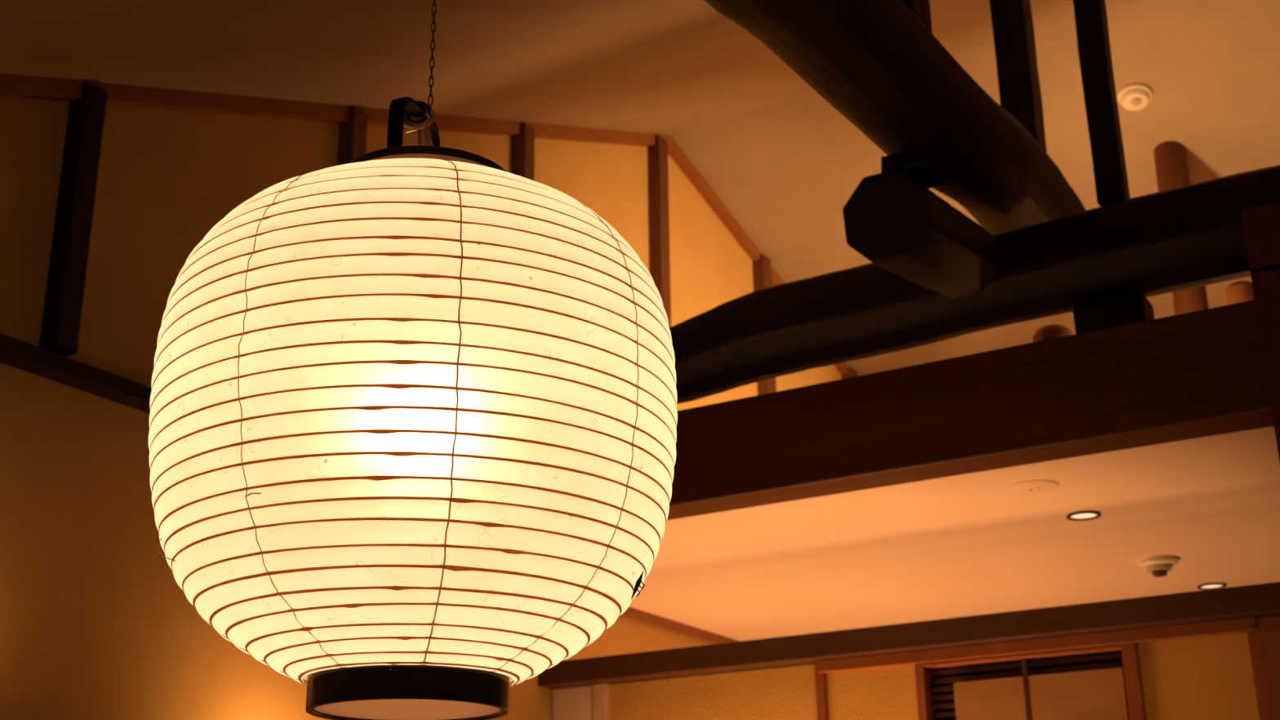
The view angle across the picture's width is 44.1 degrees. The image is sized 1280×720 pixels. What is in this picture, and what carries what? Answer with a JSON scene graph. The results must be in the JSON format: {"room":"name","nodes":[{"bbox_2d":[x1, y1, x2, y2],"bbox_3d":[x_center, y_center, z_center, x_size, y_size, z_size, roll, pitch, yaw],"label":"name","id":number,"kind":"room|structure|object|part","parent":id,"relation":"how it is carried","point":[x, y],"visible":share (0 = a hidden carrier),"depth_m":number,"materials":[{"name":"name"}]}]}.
{"room":"japanese inn lobby","nodes":[
{"label":"japanese inn lobby","id":0,"kind":"room"},
{"bbox_2d":[0,72,857,719],"bbox_3d":[-0.890,0.672,4.019,0.180,4.495,8.600,-12,-23,28],"label":"wall","id":1,"kind":"structure","parent":0,"point":[108,191],"depth_m":3.65,"materials":[{"name":"paint"}]},
{"bbox_3d":[-1.835,-0.294,2.576,0.080,0.040,4.740,-12,-23,28],"label":"rail","id":2,"kind":"part","parent":1,"relation":"part of","materials":[{"name":"brown wood"}]},
{"bbox_3d":[-1.470,-0.594,3.372,0.050,2.542,6.230,-12,-23,28],"label":"cornice","id":3,"kind":"part","parent":1,"relation":"part of","materials":[{"name":"red wood"}]},
{"bbox_2d":[620,606,739,644],"bbox_3d":[0.379,1.103,6.078,0.028,0.035,3.720,-12,-23,28],"label":"trim","id":4,"kind":"structure","parent":1,"relation":"attached to","point":[634,614],"depth_m":5.65,"materials":[{"name":"red wood"}]},
{"bbox_3d":[0.710,-0.228,7.175,0.050,0.690,2.370,-12,-23,28],"label":"cornice","id":5,"kind":"part","parent":1,"relation":"part of","materials":[{"name":"red wood"}]},
{"bbox_2d":[0,0,1140,135],"bbox_3d":[1.021,-1.192,1.958,6.270,2.637,6.330,-12,-23,28],"label":"ceiling","id":6,"kind":"structure","parent":0,"point":[658,67],"depth_m":4.12,"materials":[{"name":"paint"}]},
{"bbox_2d":[427,0,436,106],"bbox_3d":[-0.273,-0.604,2.130,0.040,0.591,0.040,-12,-23,28],"label":"chain","id":7,"kind":"object","parent":6,"relation":"hanging from","point":[433,4],"visible":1,"depth_m":2.05,"materials":[{"name":"metal"}]},
{"bbox_2d":[404,100,433,129],"bbox_3d":[-0.285,-0.313,2.025,0.041,0.042,0.012,-1,-20,0],"label":"hook","id":8,"kind":"object","parent":7,"relation":"hanging from","point":[408,121],"visible":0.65,"depth_m":2.02,"materials":[{"name":"metal"}]},
{"bbox_2d":[148,97,677,719],"bbox_3d":[-0.264,0.037,1.896,0.616,0.760,0.616,-15,-25,35],"label":"paper lantern","id":9,"kind":"object","parent":8,"relation":"hanging from","point":[413,415],"visible":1,"depth_m":1.64,"materials":[{"name":"beige paper"}]},
{"bbox_3d":[-0.259,0.384,1.770,0.208,0.012,0.208,-12,-23,28],"label":"plate","id":10,"kind":"part","parent":9,"relation":"part of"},
{"bbox_2d":[403,109,435,146],"bbox_3d":[-0.273,-0.251,1.969,0.061,0.141,0.014,-3,-20,6],"label":"power cord","id":11,"kind":"object","parent":9,"relation":"attached to","point":[420,139],"visible":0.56,"depth_m":1.98,"materials":[{"name":"brown plastic"}]},
{"bbox_2d":[552,614,1279,719],"bbox_3d":[2.315,1.528,3.144,5.965,2.216,0.102,-12,-23,28],"label":"wall partition","id":12,"kind":"structure","parent":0,"point":[1229,668],"depth_m":4.33,"materials":[{"name":"paint"}]},
{"bbox_3d":[-0.182,2.059,4.526,0.159,2.216,0.040,-12,-23,28],"label":"pale panel","id":13,"kind":"part","parent":12,"relation":"part of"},
{"bbox_3d":[-0.096,2.040,4.475,0.044,2.216,0.065,-12,-23,28],"label":"pale post","id":14,"kind":"part","parent":12,"relation":"part of","materials":[{"name":"beige wood"}]},
{"bbox_3d":[0.232,1.975,4.308,0.702,2.216,0.040,-12,-23,28],"label":"plaster panel","id":15,"kind":"part","parent":12,"relation":"part of","materials":[{"name":"paint"}]},
{"bbox_3d":[0.670,1.888,4.057,0.276,2.200,0.050,-12,-23,28],"label":"plaster panel","id":16,"kind":"part","parent":12,"relation":"part of","materials":[{"name":"paint"}]},
{"bbox_2d":[537,582,1279,688],"bbox_3d":[2.285,0.445,3.511,5.970,0.070,0.130,-12,-23,28],"label":"lintel beam","id":17,"kind":"structure","parent":12,"relation":"on","point":[1260,600],"depth_m":4.28,"materials":[{"name":"brown wood"}]},
{"bbox_2d":[914,642,1146,719],"bbox_3d":[1.038,1.392,3.997,0.599,1.283,0.089,-12,-23,28],"label":"window","id":18,"kind":"structure","parent":12,"relation":"in","point":[1097,682],"depth_m":4.16,"materials":[{"name":"brown wood"}]},
{"bbox_3d":[0.939,1.407,4.027,0.194,1.176,0.010,-12,-23,28],"label":"tan panel","id":19,"kind":"part","parent":18,"relation":"part of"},
{"bbox_3d":[1.139,1.365,3.916,0.248,1.176,0.010,-12,-23,28],"label":"tan panel","id":20,"kind":"part","parent":18,"relation":"part of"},
{"bbox_3d":[1.034,0.771,4.218,1.185,0.034,0.102,-12,-23,28],"label":"head rail","id":21,"kind":"part","parent":12,"relation":"part of","materials":[{"name":"brown wood"}]},
{"bbox_3d":[1.419,1.728,3.643,0.275,2.200,0.050,-12,-23,28],"label":"plaster panel","id":22,"kind":"part","parent":12,"relation":"part of","materials":[{"name":"beige paint"}]},
{"bbox_2d":[629,426,1279,641],"bbox_3d":[2.929,0.498,4.654,5.970,0.073,3.780,-12,-23,28],"label":"ceiling","id":23,"kind":"structure","parent":0,"point":[967,544],"depth_m":4.59,"materials":[{"name":"white paint"}]},
{"bbox_2d":[666,299,1274,519],"bbox_3d":[1.958,-0.118,3.135,5.970,0.254,0.132,-12,-23,28],"label":"beam","id":24,"kind":"structure","parent":23,"relation":"attached to","point":[1200,373],"depth_m":3.71,"materials":[{"name":"brown wood"}]},
{"bbox_2d":[669,164,1279,404],"bbox_3d":[1.095,-0.220,3.706,3.963,0.292,0.230,-12,-23,28],"label":"log","id":25,"kind":"object","parent":24,"relation":"on","point":[1191,236],"visible":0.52,"depth_m":3.76,"materials":[{"name":"brown wood"}]},
{"bbox_2d":[842,168,1000,298],"bbox_3d":[0.643,-0.266,3.537,0.193,0.261,0.528,-12,-23,28],"label":"log beam","id":26,"kind":"structure","parent":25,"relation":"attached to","point":[892,220],"depth_m":3.35,"materials":[{"name":"brown wood"}]},
{"bbox_2d":[880,148,947,188],"bbox_3d":[0.588,-0.423,3.392,0.114,0.086,0.118,-12,-23,28],"label":"strut","id":27,"kind":"object","parent":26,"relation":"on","point":[923,166],"visible":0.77,"depth_m":3.36,"materials":[{"name":"brown wood"}]},
{"bbox_2d":[704,0,1086,235],"bbox_3d":[0.604,-0.540,3.406,0.247,0.399,2.048,-12,-23,28],"label":"log","id":28,"kind":"object","parent":27,"relation":"on","point":[875,62],"visible":0.77,"depth_m":3.18,"materials":[{"name":"brown wood"}]},
{"bbox_2d":[902,0,932,32],"bbox_3d":[0.543,-0.857,3.416,0.123,0.336,0.123,-12,-23,28],"label":"strut","id":29,"kind":"object","parent":28,"relation":"on","point":[921,8],"visible":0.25,"depth_m":3.34,"materials":[{"name":"brown wood"}]},
{"bbox_2d":[989,0,1046,152],"bbox_3d":[1.009,-0.792,4.234,0.094,0.644,0.094,-12,-23,28],"label":"strut","id":30,"kind":"object","parent":28,"relation":"on","point":[1012,24],"visible":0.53,"depth_m":4.19,"materials":[{"name":"brown wood"}]},
{"bbox_2d":[1072,0,1130,206],"bbox_3d":[1.118,-0.742,3.876,0.068,0.806,0.069,-12,-23,28],"label":"strut","id":31,"kind":"object","parent":25,"relation":"on","point":[1110,175],"visible":0.83,"depth_m":3.80,"materials":[{"name":"brown wood"}]},
{"bbox_2d":[1072,289,1155,333],"bbox_3d":[1.102,-0.094,3.669,0.160,0.081,0.120,-12,-23,28],"label":"block","id":32,"kind":"object","parent":24,"relation":"on","point":[1130,307],"visible":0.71,"depth_m":3.62,"materials":[{"name":"brown wood"}]},
{"bbox_2d":[1008,480,1058,493],"bbox_3d":[0.993,0.323,3.984,0.124,0.014,0.124,-12,-23,28],"label":"cover plate","id":33,"kind":"object","parent":23,"relation":"attached to","point":[1030,486],"visible":1,"depth_m":3.97,"materials":[{"name":"white plastic"}]},
{"bbox_2d":[1032,324,1072,342],"bbox_3d":[1.169,0.135,4.395,0.120,0.473,0.117,-12,-23,28],"label":"post","id":34,"kind":"object","parent":23,"relation":"on","point":[1049,331],"visible":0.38,"depth_m":4.42,"materials":[{"name":"red wood"}]},
{"bbox_2d":[1066,510,1101,520],"bbox_3d":[1.198,0.418,4.266,0.090,0.012,0.090,-12,-23,28],"label":"recessed light","id":35,"kind":"object","parent":23,"relation":"in","point":[1086,515],"visible":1,"depth_m":4.26,"materials":[{"name":"metal"}]},
{"bbox_2d":[1137,555,1178,577],"bbox_3d":[1.574,0.629,4.793,0.116,0.052,0.116,-12,-23,28],"label":"smoke detector","id":36,"kind":"object","parent":23,"relation":"attached to","point":[1158,566],"visible":1,"depth_m":4.76,"materials":[{"name":"white plastic"}]},
{"bbox_2d":[1153,140,1208,315],"bbox_3d":[2.034,-0.025,5.760,0.124,1.686,0.123,-12,-23,28],"label":"post","id":37,"kind":"object","parent":23,"relation":"on","point":[1171,167],"visible":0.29,"depth_m":5.95,"materials":[{"name":"brown wood"}]},
{"bbox_2d":[1196,582,1226,590],"bbox_3d":[1.871,0.738,5.172,0.090,0.012,0.090,-12,-23,28],"label":"recessed light","id":38,"kind":"object","parent":23,"relation":"in","point":[1206,586],"visible":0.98,"depth_m":5.17,"materials":[{"name":"metal"}]},
{"bbox_2d":[1225,280,1254,304],"bbox_3d":[1.998,0.164,5.098,0.100,0.880,0.100,-12,-23,28],"label":"post","id":39,"kind":"object","parent":23,"relation":"on","point":[1239,291],"visible":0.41,"depth_m":5.20,"materials":[{"name":"brown wood"}]},
{"bbox_2d":[671,0,1279,376],"bbox_3d":[3.251,-0.803,5.844,6.270,0.772,2.470,-12,-23,28],"label":"ceiling","id":40,"kind":"structure","parent":0,"point":[787,172],"depth_m":6.06,"materials":[{"name":"paint"}]},
{"bbox_2d":[1117,83,1152,111],"bbox_3d":[1.819,-0.960,5.804,0.124,0.069,0.121,-12,-23,28],"label":"smoke detector","id":41,"kind":"object","parent":40,"relation":"attached to","point":[1132,96],"visible":1,"depth_m":5.77,"materials":[{"name":"white plastic"}]},
{"bbox_3d":[1.731,2.281,1.803,6.170,0.100,8.800,-12,-23,28],"label":"floor","id":42,"kind":"structure","parent":0,"visible":0},
{"bbox_2d":[1240,200,1279,462],"bbox_3d":[1.393,1.067,2.888,0.140,2.930,0.158,-12,-23,28],"label":"post","id":43,"kind":"object","parent":42,"relation":"on","point":[1260,223],"visible":1,"depth_m":3.28,"materials":[{"name":"brown wood"}]}
]}

